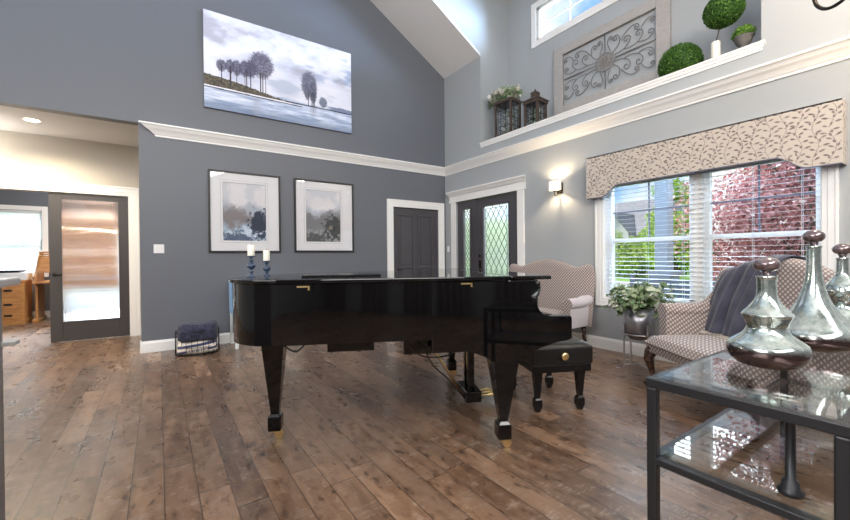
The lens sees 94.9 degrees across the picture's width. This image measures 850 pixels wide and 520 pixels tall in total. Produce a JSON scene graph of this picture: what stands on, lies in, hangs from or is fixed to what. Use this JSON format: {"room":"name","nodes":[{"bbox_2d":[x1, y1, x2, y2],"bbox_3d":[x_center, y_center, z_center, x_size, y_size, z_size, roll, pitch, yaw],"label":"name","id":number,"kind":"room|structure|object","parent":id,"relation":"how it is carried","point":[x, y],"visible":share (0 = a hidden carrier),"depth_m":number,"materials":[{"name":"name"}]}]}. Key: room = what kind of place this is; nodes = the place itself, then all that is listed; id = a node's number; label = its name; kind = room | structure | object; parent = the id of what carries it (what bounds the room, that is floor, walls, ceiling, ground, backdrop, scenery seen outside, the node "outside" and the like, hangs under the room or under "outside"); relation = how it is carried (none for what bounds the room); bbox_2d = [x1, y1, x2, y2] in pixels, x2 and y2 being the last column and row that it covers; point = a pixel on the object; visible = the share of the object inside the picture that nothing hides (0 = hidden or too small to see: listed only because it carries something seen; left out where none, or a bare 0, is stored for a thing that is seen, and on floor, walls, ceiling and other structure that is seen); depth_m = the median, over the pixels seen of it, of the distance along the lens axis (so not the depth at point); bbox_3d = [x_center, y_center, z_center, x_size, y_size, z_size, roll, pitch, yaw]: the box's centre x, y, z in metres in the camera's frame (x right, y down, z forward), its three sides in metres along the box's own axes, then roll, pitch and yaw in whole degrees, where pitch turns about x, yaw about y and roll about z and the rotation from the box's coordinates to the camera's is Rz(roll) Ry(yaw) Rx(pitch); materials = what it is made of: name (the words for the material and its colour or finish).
{"room":"music room","nodes":[
{"label":"music room","id":0,"kind":"room"},
{"bbox_2d":[0,190,49,311],"bbox_3d":[-6.636,-0.288,7.148,5.500,3.000,3.610,-1,0,-34],"label":"wall","id":1,"kind":"structure","parent":0,"point":[7,197],"depth_m":8.11,"materials":[{"name":"grey paint"}]},
{"bbox_2d":[0,211,41,272],"bbox_3d":[-8.791,-0.372,7.803,1.680,1.300,0.040,-1,0,-34],"label":"window","id":2,"kind":"structure","parent":1,"relation":"in","point":[41,211],"depth_m":8.23,"materials":[{"name":"white"}]},
{"bbox_2d":[0,209,41,271],"bbox_3d":[-8.753,-0.384,7.747,1.640,1.267,0.055,-1,0,-34],"label":"window blind","id":3,"kind":"object","parent":2,"relation":"attached to","point":[22,212],"visible":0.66,"depth_m":8.02,"materials":[{"name":"white plastic"}]},
{"bbox_2d":[0,205,48,276],"bbox_3d":[-8.729,-0.372,7.712,1.860,1.480,0.020,-1,0,-34],"label":"trim","id":4,"kind":"structure","parent":1,"relation":"attached to","point":[44,210],"depth_m":8.19,"materials":[{"name":"white"}]},
{"bbox_2d":[32,311,49,317],"bbox_3d":[-7.510,1.137,8.547,5.200,0.147,0.016,-1,0,-34],"label":"baseboard","id":5,"kind":"structure","parent":1,"relation":"attached to","point":[47,313],"depth_m":8.22,"materials":[{"name":"white"}]},
{"bbox_2d":[0,105,138,146],"bbox_3d":[-6.269,-1.787,6.580,5.500,0.200,5.260,-1,0,-34],"label":"ceiling","id":6,"kind":"structure","parent":0,"point":[55,125],"depth_m":5.26,"materials":[{"name":"white paint"}]},
{"bbox_2d":[21,117,42,122],"bbox_3d":[-5.018,-1.786,4.977,0.196,0.004,0.196,-1,0,-34],"label":"recessed light","id":7,"kind":"object","parent":6,"relation":"in","point":[28,119],"visible":1,"depth_m":4.98,"materials":[{"name":"white"}]},
{"bbox_2d":[0,130,140,290],"bbox_3d":[-5.423,-0.283,4.883,4.950,3.000,1.500,-1,0,-34],"label":"wall","id":8,"kind":"structure","parent":0,"point":[25,156],"depth_m":5.73,"materials":[{"name":"beige paint"}]},
{"bbox_2d":[0,178,140,335],"bbox_3d":[-5.978,0.049,5.223,3.490,2.340,0.032,-1,0,-34],"label":"trim","id":9,"kind":"structure","parent":8,"relation":"attached to","point":[5,183],"depth_m":6.14,"materials":[{"name":"white"}]},
{"bbox_2d":[48,192,129,342],"bbox_3d":[-5.046,0.106,5.889,0.918,2.180,0.104,-1,0,-34],"label":"door","id":10,"kind":"structure","parent":8,"relation":"in","point":[89,234],"depth_m":5.89,"materials":[{"name":"grey"}]},
{"bbox_2d":[0,0,445,341],"bbox_3d":[-3.295,-2.481,5.341,8.833,7.350,0.140,-1,0,-34],"label":"wall","id":11,"kind":"structure","parent":0,"point":[119,61],"depth_m":5.39,"materials":[{"name":"grey paint"}]},
{"bbox_2d":[154,244,163,252],"bbox_3d":[-3.490,-0.148,5.115,0.116,0.116,0.016,-1,0,-34],"label":"light switch","id":12,"kind":"object","parent":11,"relation":"attached to","point":[158,248],"visible":1,"depth_m":5.12,"materials":[{"name":"white plastic"}]},
{"bbox_2d":[142,333,229,352],"bbox_3d":[-2.157,1.105,6.025,3.598,0.147,0.016,-1,0,-34],"label":"baseboard","id":13,"kind":"structure","parent":11,"relation":"attached to","point":[165,344],"depth_m":5.14,"materials":[{"name":"white"}]},
{"bbox_2d":[208,169,280,252],"bbox_3d":[-2.615,-0.691,5.699,0.968,1.162,0.033,-1,0,-34],"label":"framed print","id":14,"kind":"object","parent":11,"relation":"attached to","point":[240,215],"visible":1,"depth_m":5.68,"materials":[{"name":"black"}]},
{"bbox_2d":[203,9,351,133],"bbox_3d":[-2.161,-2.804,6.004,2.180,1.345,0.038,-1,0,-34],"label":"canvas painting","id":15,"kind":"object","parent":11,"relation":"attached to","point":[250,69],"visible":1,"depth_m":5.89,"materials":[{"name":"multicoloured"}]},
{"bbox_2d":[138,120,444,175],"bbox_3d":[-1.605,-1.714,6.343,4.929,0.148,0.109,-1,0,-34],"label":"trim","id":16,"kind":"structure","parent":11,"relation":"attached to","point":[159,130],"depth_m":5.93,"materials":[{"name":"white wood"}]},
{"bbox_2d":[294,178,353,251],"bbox_3d":[-1.631,-0.707,6.370,0.990,1.152,0.033,-1,0,-34],"label":"framed print","id":17,"kind":"object","parent":11,"relation":"attached to","point":[320,216],"visible":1,"depth_m":6.36,"materials":[{"name":"black"}]},
{"bbox_2d":[393,207,436,269],"bbox_3d":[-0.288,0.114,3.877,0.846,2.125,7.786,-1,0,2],"label":"door","id":18,"kind":"structure","parent":11,"relation":"in","point":[415,230],"depth_m":7.43,"materials":[{"name":"grey wood"}]},
{"bbox_2d":[387,199,444,270],"bbox_3d":[-0.146,0.019,7.390,1.285,2.265,0.027,-1,0,-34],"label":"trim","id":19,"kind":"structure","parent":11,"relation":"attached to","point":[391,203],"depth_m":7.30,"materials":[{"name":"white wood"}]},
{"bbox_2d":[2,318,843,519],"bbox_3d":[-2.306,1.254,4.056,9.133,0.120,16.700,-1,0,-34],"label":"floor","id":20,"kind":"structure","parent":0,"point":[99,428],"depth_m":2.54,"materials":[{"name":"brown wood"}]},
{"bbox_2d":[0,277,20,519],"bbox_3d":[-1.874,0.646,1.044,0.967,1.135,0.837,-1,0,-34],"label":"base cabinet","id":21,"kind":"object","parent":20,"relation":"on","point":[11,281],"visible":1,"depth_m":1.57,"materials":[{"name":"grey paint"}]},
{"bbox_2d":[1,339,19,346],"bbox_3d":[-1.942,0.344,1.444,0.612,0.017,0.065,-1,0,-34],"label":"shelf","id":22,"kind":"object","parent":21,"relation":"attached to","point":[4,343],"depth_m":1.59,"materials":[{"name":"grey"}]},
{"bbox_2d":[2,279,33,325],"bbox_3d":[-8.012,0.808,7.439,0.670,0.830,0.620,-1,0,-34],"label":"filing cabinet","id":23,"kind":"object","parent":20,"relation":"on","point":[16,299],"visible":0.86,"depth_m":7.34,"materials":[{"name":"brown wood"}]},
{"bbox_2d":[0,277,20,287],"bbox_3d":[-1.875,0.094,1.036,0.967,0.032,0.825,-1,0,-34],"label":"countertop","id":24,"kind":"structure","parent":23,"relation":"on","point":[11,281],"depth_m":1.53,"materials":[{"name":"grey"}]},
{"bbox_2d":[0,270,31,279],"bbox_3d":[-8.004,0.292,7.444,0.640,0.198,0.480,-1,0,-34],"label":"printer","id":25,"kind":"object","parent":23,"relation":"on","point":[21,274],"visible":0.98,"depth_m":7.36,"materials":[{"name":"white plastic"}]},
{"bbox_2d":[32,251,49,322],"bbox_3d":[-7.198,0.516,8.121,1.310,1.390,0.690,-1,0,-34],"label":"chair","id":26,"kind":"object","parent":20,"relation":"on","point":[43,264],"visible":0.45,"depth_m":7.72,"materials":[{"name":"brown wood"}]},
{"bbox_2d":[175,326,219,356],"bbox_3d":[-2.929,1.040,5.024,0.500,0.304,0.410,-1,0,-30],"label":"wire basket","id":27,"kind":"object","parent":20,"relation":"on","point":[210,352],"visible":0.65,"depth_m":4.87,"materials":[{"name":"black metal"}]},
{"bbox_2d":[176,339,218,354],"bbox_3d":[-2.926,1.099,5.024,0.472,0.163,0.366,-1,0,-30],"label":"folded throw","id":28,"kind":"object","parent":27,"relation":"in","point":[180,349],"visible":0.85,"depth_m":4.88,"materials":[{"name":"fabric"}]},
{"bbox_2d":[176,320,217,342],"bbox_3d":[-2.932,0.909,5.022,0.458,0.233,0.411,-1,0,-30],"label":"throw","id":29,"kind":"object","parent":28,"relation":"on","point":[209,327],"visible":0.91,"depth_m":4.89,"materials":[{"name":"blue fabric"}]},
{"bbox_2d":[228,280,238,348],"bbox_3d":[-2.288,0.733,5.609,0.905,0.900,0.475,-1,0,-34],"label":"table","id":30,"kind":"object","parent":20,"relation":"on","point":[231,315],"visible":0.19,"depth_m":5.51,"materials":[{"name":"white paint"}]},
{"bbox_2d":[229,281,232,313],"bbox_3d":[-2.574,0.500,5.362,0.190,0.443,0.308,-1,0,-34],"label":"hand towel","id":31,"kind":"object","parent":30,"relation":"hanging from","point":[230,284],"visible":0.73,"depth_m":5.29,"materials":[{"name":"blue fabric"}]},
{"bbox_2d":[230,268,571,446],"bbox_3d":[-0.244,0.640,3.120,2.106,1.082,1.722,-1,0,-8],"label":"grand piano","id":32,"kind":"object","parent":20,"relation":"on","point":[495,315],"visible":0.95,"depth_m":2.32,"materials":[{"name":"black lacquered wood"},{"name":"brass"}]},
{"bbox_2d":[246,245,255,276],"bbox_3d":[-1.117,0.001,2.507,0.060,0.218,0.060,-1,0,-34],"label":"candlestick","id":33,"kind":"object","parent":32,"relation":"on","point":[250,248],"visible":1,"depth_m":2.49,"materials":[{"name":"blue ceramic"}]},
{"bbox_2d":[247,245,254,255],"bbox_3d":[-1.118,-0.062,2.507,0.044,0.071,0.044,-1,1,-42],"label":"candle","id":34,"kind":"object","parent":33,"relation":"on","point":[250,248],"depth_m":2.49,"materials":[{"name":"white wax"}]},
{"bbox_2d":[262,249,270,275],"bbox_3d":[-1.102,0.015,2.712,0.057,0.187,0.057,-1,0,-34],"label":"candlestick","id":35,"kind":"object","parent":32,"relation":"on","point":[266,253],"visible":1,"depth_m":2.69,"materials":[{"name":"blue ceramic"}]},
{"bbox_2d":[263,249,269,260],"bbox_3d":[-1.103,-0.036,2.711,0.044,0.084,0.044,-1,0,-34],"label":"candle","id":36,"kind":"object","parent":35,"relation":"on","point":[266,253],"depth_m":2.69,"materials":[{"name":"white wax"}]},
{"bbox_2d":[302,273,380,276],"bbox_3d":[-0.555,0.100,2.641,0.500,0.009,0.300,-1,0,-8],"label":"book","id":37,"kind":"object","parent":32,"relation":"on","point":[323,274],"visible":0.98,"depth_m":2.53,"materials":[{"name":"black paper"}]},
{"bbox_2d":[509,259,594,341],"bbox_3d":[1.530,0.572,5.475,0.764,1.166,1.520,-1,0,-34],"label":"settee","id":38,"kind":"object","parent":20,"relation":"on","point":[570,289],"visible":0.39,"depth_m":5.20,"materials":[{"name":"fabric"}]},
{"bbox_2d":[514,336,592,412],"bbox_3d":[1.000,0.896,3.290,0.490,0.545,0.752,-1,0,-8],"label":"piano bench","id":39,"kind":"object","parent":20,"relation":"on","point":[575,355],"visible":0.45,"depth_m":2.98,"materials":[{"name":"black"}]},
{"bbox_2d":[525,336,592,365],"bbox_3d":[0.998,0.709,3.289,0.490,0.171,0.680,-1,0,-8],"label":"seat cushion","id":40,"kind":"object","parent":39,"relation":"on","point":[580,352],"depth_m":2.96,"materials":[{"name":"black leather"}]},
{"bbox_2d":[621,308,656,370],"bbox_3d":[2.304,0.831,4.199,0.336,0.640,0.336,-1,0,-34],"label":"plant stand","id":41,"kind":"object","parent":20,"relation":"on","point":[635,327],"visible":0.84,"depth_m":4.09,"materials":[{"name":"silver metal"}]},
{"bbox_2d":[600,281,676,319],"bbox_3d":[2.299,0.433,4.181,0.773,0.418,0.752,-1,0,-34],"label":"trailing plant","id":42,"kind":"object","parent":41,"relation":"in","point":[635,297],"visible":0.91,"depth_m":4.05,"materials":[{"name":"green plant"}]},
{"bbox_2d":[623,308,654,340],"bbox_3d":[2.303,0.688,4.198,0.306,0.355,0.306,-1,0,-34],"label":"plant pot","id":43,"kind":"object","parent":41,"relation":"on","point":[635,327],"depth_m":4.08,"materials":[{"name":"silver metal"}]},
{"bbox_2d":[643,258,849,441],"bbox_3d":[2.462,0.572,3.066,0.866,1.181,1.360,-1,0,-1],"label":"settee","id":44,"kind":"object","parent":20,"relation":"on","point":[679,340],"visible":0.37,"depth_m":2.87,"materials":[{"name":"fabric"}]},
{"bbox_2d":[699,254,805,337],"bbox_3d":[2.714,0.309,3.295,0.421,0.708,0.837,-1,0,-2],"label":"throw blanket","id":45,"kind":"object","parent":44,"relation":"on","point":[735,289],"visible":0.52,"depth_m":3.34,"materials":[{"name":"grey fabric"}]},
{"bbox_2d":[646,349,849,519],"bbox_3d":[1.593,0.791,1.643,1.575,0.767,0.509,-1,0,-34],"label":"glass side table","id":46,"kind":"object","parent":20,"relation":"on","point":[787,413],"visible":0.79,"depth_m":1.25,"materials":[{"name":"grey metal"}]},
{"bbox_2d":[725,257,812,370],"bbox_3d":[1.333,0.199,1.521,0.256,0.422,0.256,-1,0,2],"label":"decanter","id":47,"kind":"object","parent":46,"relation":"on","point":[766,341],"visible":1,"depth_m":1.47,"materials":[{"name":"silver glass"}]},
{"bbox_2d":[789,230,849,352],"bbox_3d":[1.777,0.133,1.781,0.312,0.542,0.312,-1,0,-34],"label":"decanter","id":48,"kind":"object","parent":46,"relation":"on","point":[817,322],"visible":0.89,"depth_m":1.73,"materials":[{"name":"silver glass"}]},
{"bbox_2d":[825,244,849,321],"bbox_3d":[2.072,0.159,1.934,0.224,0.482,0.224,-1,0,-34],"label":"decanter","id":49,"kind":"object","parent":46,"relation":"on","point":[838,286],"visible":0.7,"depth_m":1.91,"materials":[{"name":"silver glass"}]},
{"bbox_2d":[370,0,510,78],"bbox_3d":[-0.235,-4.838,1.435,9.740,2.880,10.040,-1,0,-34],"label":"ceiling","id":50,"kind":"structure","parent":0,"point":[425,24],"depth_m":6.90,"materials":[{"name":"white paint"}]},
{"bbox_2d":[812,0,844,10],"bbox_3d":[2.779,-3.009,2.270,1.106,2.560,1.078,-1,0,-34],"label":"chandelier","id":51,"kind":"object","parent":50,"relation":"hanging from","point":[815,3],"visible":1,"depth_m":2.74,"materials":[{"name":"brown metal"}]},
{"bbox_2d":[436,0,760,141],"bbox_3d":[1.631,-3.414,4.985,2.690,2.750,4.091,-1,0,-34],"label":"wall","id":52,"kind":"structure","parent":0,"point":[500,31],"depth_m":6.34,"materials":[{"name":"grey paint"}]},
{"bbox_2d":[537,0,603,39],"bbox_3d":[2.317,-4.054,6.246,0.080,0.560,1.230,-1,0,-34],"label":"window","id":53,"kind":"structure","parent":52,"relation":"in","point":[548,4],"depth_m":6.60,"materials":[{"name":"white wood"}]},
{"bbox_2d":[531,0,618,48],"bbox_3d":[2.629,-4.053,5.665,0.020,0.760,2.740,-1,0,-34],"label":"trim","id":54,"kind":"structure","parent":52,"relation":"attached to","point":[534,43],"depth_m":6.36,"materials":[{"name":"white wood"}]},
{"bbox_2d":[553,0,670,115],"bbox_3d":[2.620,-2.843,5.672,0.046,1.160,1.760,-1,0,-34],"label":"panel","id":55,"kind":"object","parent":52,"relation":"attached to","point":[663,7],"visible":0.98,"depth_m":5.56,"materials":[{"name":"grey metal"}]},
{"bbox_2d":[480,40,764,147],"bbox_3d":[2.367,-2.028,5.470,0.719,0.088,3.921,-1,0,-34],"label":"trim","id":56,"kind":"structure","parent":52,"relation":"attached to","point":[758,46],"depth_m":4.57,"materials":[{"name":"white wood"}]},
{"bbox_2d":[493,97,521,137],"bbox_3d":[1.400,-2.371,6.595,0.304,0.600,0.364,-1,1,-41],"label":"lantern","id":57,"kind":"object","parent":56,"relation":"on","point":[507,103],"visible":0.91,"depth_m":6.55,"materials":[{"name":"brown wood"}]},
{"bbox_2d":[486,84,522,109],"bbox_3d":[1.364,-2.827,6.664,0.431,0.361,0.740,-1,0,-34],"label":"flower arrangement","id":58,"kind":"object","parent":57,"relation":"on","point":[514,91],"visible":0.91,"depth_m":6.52,"materials":[{"name":"green plant"}]},
{"bbox_2d":[501,110,514,132],"bbox_3d":[1.402,-2.339,6.602,0.204,0.392,0.253,-1,1,-41],"label":"greenery","id":59,"kind":"object","parent":57,"relation":"on","point":[504,127],"depth_m":6.58,"materials":[{"name":"green plant"}]},
{"bbox_2d":[521,89,548,126],"bbox_3d":[1.740,-2.381,6.149,0.300,0.620,0.310,-1,1,-40],"label":"lantern","id":60,"kind":"object","parent":56,"relation":"on","point":[535,101],"visible":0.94,"depth_m":6.11,"materials":[{"name":"brown wood"}]},
{"bbox_2d":[529,106,539,123],"bbox_3d":[1.743,-2.277,6.153,0.178,0.289,0.166,-1,1,-40],"label":"greenery","id":61,"kind":"object","parent":60,"relation":"on","point":[532,120],"depth_m":6.13,"materials":[{"name":"green plant"}]},
{"bbox_2d":[657,42,703,76],"bbox_3d":[2.921,-2.261,4.460,0.453,0.402,0.452,-1,0,-10],"label":"boxwood ball","id":62,"kind":"object","parent":56,"relation":"on","point":[687,54],"visible":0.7,"depth_m":4.32,"materials":[{"name":"green plant"}]},
{"bbox_2d":[702,0,745,57],"bbox_3d":[3.075,-2.404,4.014,0.352,0.671,0.366,-1,0,-34],"label":"topiary","id":63,"kind":"object","parent":56,"relation":"on","point":[718,15],"visible":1,"depth_m":3.96,"materials":[{"name":"green plant"}]},
{"bbox_2d":[711,40,720,57],"bbox_3d":[3.038,-2.171,4.075,0.084,0.205,0.084,-1,0,-34],"label":"pot","id":64,"kind":"object","parent":63,"relation":"attached to","point":[716,45],"depth_m":4.04,"materials":[{"name":"white ceramic"}]},
{"bbox_2d":[730,24,756,47],"bbox_3d":[3.174,-2.202,3.879,0.201,0.267,0.204,-1,0,-34],"label":"potted fern","id":65,"kind":"object","parent":56,"relation":"on","point":[742,36],"visible":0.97,"depth_m":3.83,"materials":[{"name":"green plant"}]},
{"bbox_2d":[444,0,849,344],"bbox_3d":[3.237,-1.231,3.806,0.200,4.750,10.040,-1,0,-34],"label":"wall","id":66,"kind":"structure","parent":0,"point":[561,227],"depth_m":4.97,"materials":[{"name":"grey paint"}]},
{"bbox_2d":[458,200,474,267],"bbox_3d":[0.793,0.018,7.320,0.057,2.230,0.500,-1,0,-34],"label":"door","id":67,"kind":"structure","parent":66,"relation":"in","point":[467,205],"depth_m":7.37,"materials":[{"name":"grey"}]},
{"bbox_2d":[474,199,477,267],"bbox_3d":[0.955,0.018,7.092,0.095,2.250,0.060,-1,0,-34],"label":"trim","id":68,"kind":"structure","parent":66,"relation":"attached to","point":[475,200],"depth_m":7.05,"materials":[{"name":"grey wood"}]},
{"bbox_2d":[445,174,525,203],"bbox_3d":[1.001,-1.211,6.832,0.085,0.210,2.002,-1,0,-34],"label":"trim","id":69,"kind":"structure","parent":66,"relation":"attached to","point":[515,183],"depth_m":6.69,"materials":[{"name":"white wood"}]},
{"bbox_2d":[451,189,524,268],"bbox_3d":[1.038,0.009,6.858,0.022,2.270,1.840,-1,0,-34],"label":"trim","id":70,"kind":"structure","parent":66,"relation":"attached to","point":[520,193],"depth_m":6.17,"materials":[{"name":"white wood"}]},
{"bbox_2d":[477,192,516,270],"bbox_3d":[1.225,0.019,6.640,0.108,2.230,0.991,-1,0,-34],"label":"door","id":71,"kind":"structure","parent":66,"relation":"in","point":[510,198],"depth_m":6.61,"materials":[{"name":"grey"}]},
{"bbox_2d":[549,180,562,196],"bbox_3d":[1.857,-0.999,5.503,0.174,0.211,0.180,-1,0,-34],"label":"wall sconce","id":72,"kind":"object","parent":66,"relation":"attached to","point":[557,185],"visible":1,"depth_m":5.47,"materials":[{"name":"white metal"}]},
{"bbox_2d":[572,332,677,363],"bbox_3d":[3.716,1.072,2.959,0.016,0.147,7.700,-1,0,-34],"label":"baseboard","id":73,"kind":"structure","parent":66,"relation":"attached to","point":[595,341],"depth_m":4.90,"materials":[{"name":"white"}]},
{"bbox_2d":[444,35,849,175],"bbox_3d":[3.088,-1.740,3.740,0.109,0.148,9.700,-1,0,-34],"label":"trim","id":74,"kind":"structure","parent":66,"relation":"attached to","point":[837,50],"depth_m":4.16,"materials":[{"name":"white wood"}]},
{"bbox_2d":[608,176,692,301],"bbox_3d":[2.691,-0.246,4.680,0.080,1.460,0.980,-1,0,-34],"label":"window","id":75,"kind":"structure","parent":66,"relation":"in","point":[611,232],"depth_m":4.72,"materials":[{"name":"white"}]},
{"bbox_2d":[606,172,695,302],"bbox_3d":[2.629,-0.248,4.611,0.054,1.445,1.005,-1,0,-34],"label":"window blind","id":76,"kind":"object","parent":75,"relation":"attached to","point":[693,173],"visible":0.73,"depth_m":4.50,"materials":[{"name":"white plastic"}]},
{"bbox_2d":[603,167,821,302],"bbox_3d":[2.944,-0.226,4.248,0.190,1.500,2.040,-1,0,-34],"label":"trim","id":77,"kind":"structure","parent":66,"relation":"attached to","point":[698,248],"depth_m":4.20,"materials":[{"name":"white"}]},
{"bbox_2d":[586,98,846,199],"bbox_3d":[2.795,-1.048,4.139,0.156,0.531,2.292,-1,0,-34],"label":"valance","id":78,"kind":"object","parent":66,"relation":"attached to","point":[815,135],"visible":1,"depth_m":3.72,"materials":[{"name":"fabric"}]},
{"bbox_2d":[595,164,838,309],"bbox_3d":[2.853,-0.235,4.186,0.030,1.650,2.210,-1,0,-34],"label":"trim","id":79,"kind":"structure","parent":66,"relation":"attached to","point":[830,173],"depth_m":3.34,"materials":[{"name":"white"}]},
{"bbox_2d":[704,161,819,297],"bbox_3d":[3.277,-0.246,3.821,0.080,1.460,0.900,-1,0,-34],"label":"window","id":80,"kind":"structure","parent":66,"relation":"in","point":[709,236],"depth_m":3.98,"materials":[{"name":"white"}]},
{"bbox_2d":[698,159,819,300],"bbox_3d":[3.177,-0.247,3.780,0.086,1.445,0.925,-1,0,-34],"label":"window blind","id":81,"kind":"object","parent":80,"relation":"attached to","point":[772,160],"visible":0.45,"depth_m":3.79,"materials":[{"name":"white plastic"}]},
{"label":"outside","id":82,"kind":"structure","parent":0,"visible":0},
{"bbox_2d":[615,273,689,294],"bbox_3d":[8.178,1.451,14.659,90.000,0.150,75.000,-1,0,-34],"label":"lawn","id":83,"kind":"structure","parent":82,"point":[687,277],"depth_m":26.39,"materials":[{"name":"green plant"}]},
{"bbox_2d":[465,205,507,270],"bbox_3d":[3.061,-0.200,20.931,5.199,5.102,5.573,0,0,23],"label":"tree","id":84,"kind":"object","parent":83,"relation":"on","point":[501,224],"visible":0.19,"depth_m":19.58,"materials":[{"name":"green plant"}]},
{"bbox_2d":[615,230,654,277],"bbox_3d":[14.148,-0.344,27.007,3.974,3.857,3.571,-1,0,-37],"label":"tree","id":85,"kind":"object","parent":83,"relation":"on","point":[623,252],"visible":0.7,"depth_m":25.89,"materials":[{"name":"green plant"}]},
{"bbox_2d":[615,199,688,275],"bbox_3d":[16.859,-1.969,35.227,10.000,6.250,10.800,-1,0,-34],"label":"house","id":86,"kind":"structure","parent":83,"relation":"on","point":[627,232],"depth_m":30.47,"materials":[{"name":"grey"}]},
{"bbox_2d":[637,178,715,272],"bbox_3d":[9.082,-0.894,14.041,2.301,4.538,2.253,-1,0,-34],"label":"tree","id":87,"kind":"object","parent":83,"relation":"on","point":[644,231],"visible":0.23,"depth_m":14.05,"materials":[{"name":"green plant"}]},
{"bbox_2d":[678,239,723,279],"bbox_3d":[15.716,0.149,22.814,3.098,2.995,3.397,-1,0,-2],"label":"tree","id":88,"kind":"object","parent":83,"relation":"on","point":[682,269],"visible":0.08,"depth_m":22.47,"materials":[{"name":"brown plant"}]},
{"bbox_2d":[673,161,815,288],"bbox_3d":[6.191,-0.644,6.256,3.568,4.543,3.711,-1,0,2],"label":"tree","id":89,"kind":"object","parent":83,"relation":"on","point":[740,244],"visible":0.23,"depth_m":6.17,"materials":[{"name":"brown plant"}]},
{"bbox_3d":[3.010,1.350,6.291,2.167,0.240,9.000,-1,0,-34],"label":"patio","id":90,"kind":"object","parent":83,"relation":"on","visible":0},
{"bbox_2d":[647,179,680,293],"bbox_3d":[3.864,-0.478,6.304,0.360,3.400,0.360,-1,0,-34],"label":"porch column","id":91,"kind":"structure","parent":90,"relation":"on","point":[667,246],"depth_m":6.23,"materials":[{"name":"grey"}]},
{"bbox_2d":[630,275,715,298],"bbox_3d":[3.333,0.733,5.422,0.600,1.000,1.200,-1,0,-34],"label":"garden bench","id":92,"kind":"object","parent":90,"relation":"on","point":[631,276],"visible":0.14,"depth_m":5.59,"materials":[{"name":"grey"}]},
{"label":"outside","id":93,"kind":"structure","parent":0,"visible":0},
{"bbox_2d":[615,281,689,289],"bbox_3d":[13.134,1.295,18.040,4.000,0.015,75.000,-1,0,-34],"label":"road","id":94,"kind":"structure","parent":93,"point":[616,282],"depth_m":21.33,"materials":[{"name":"grey asphalt"}]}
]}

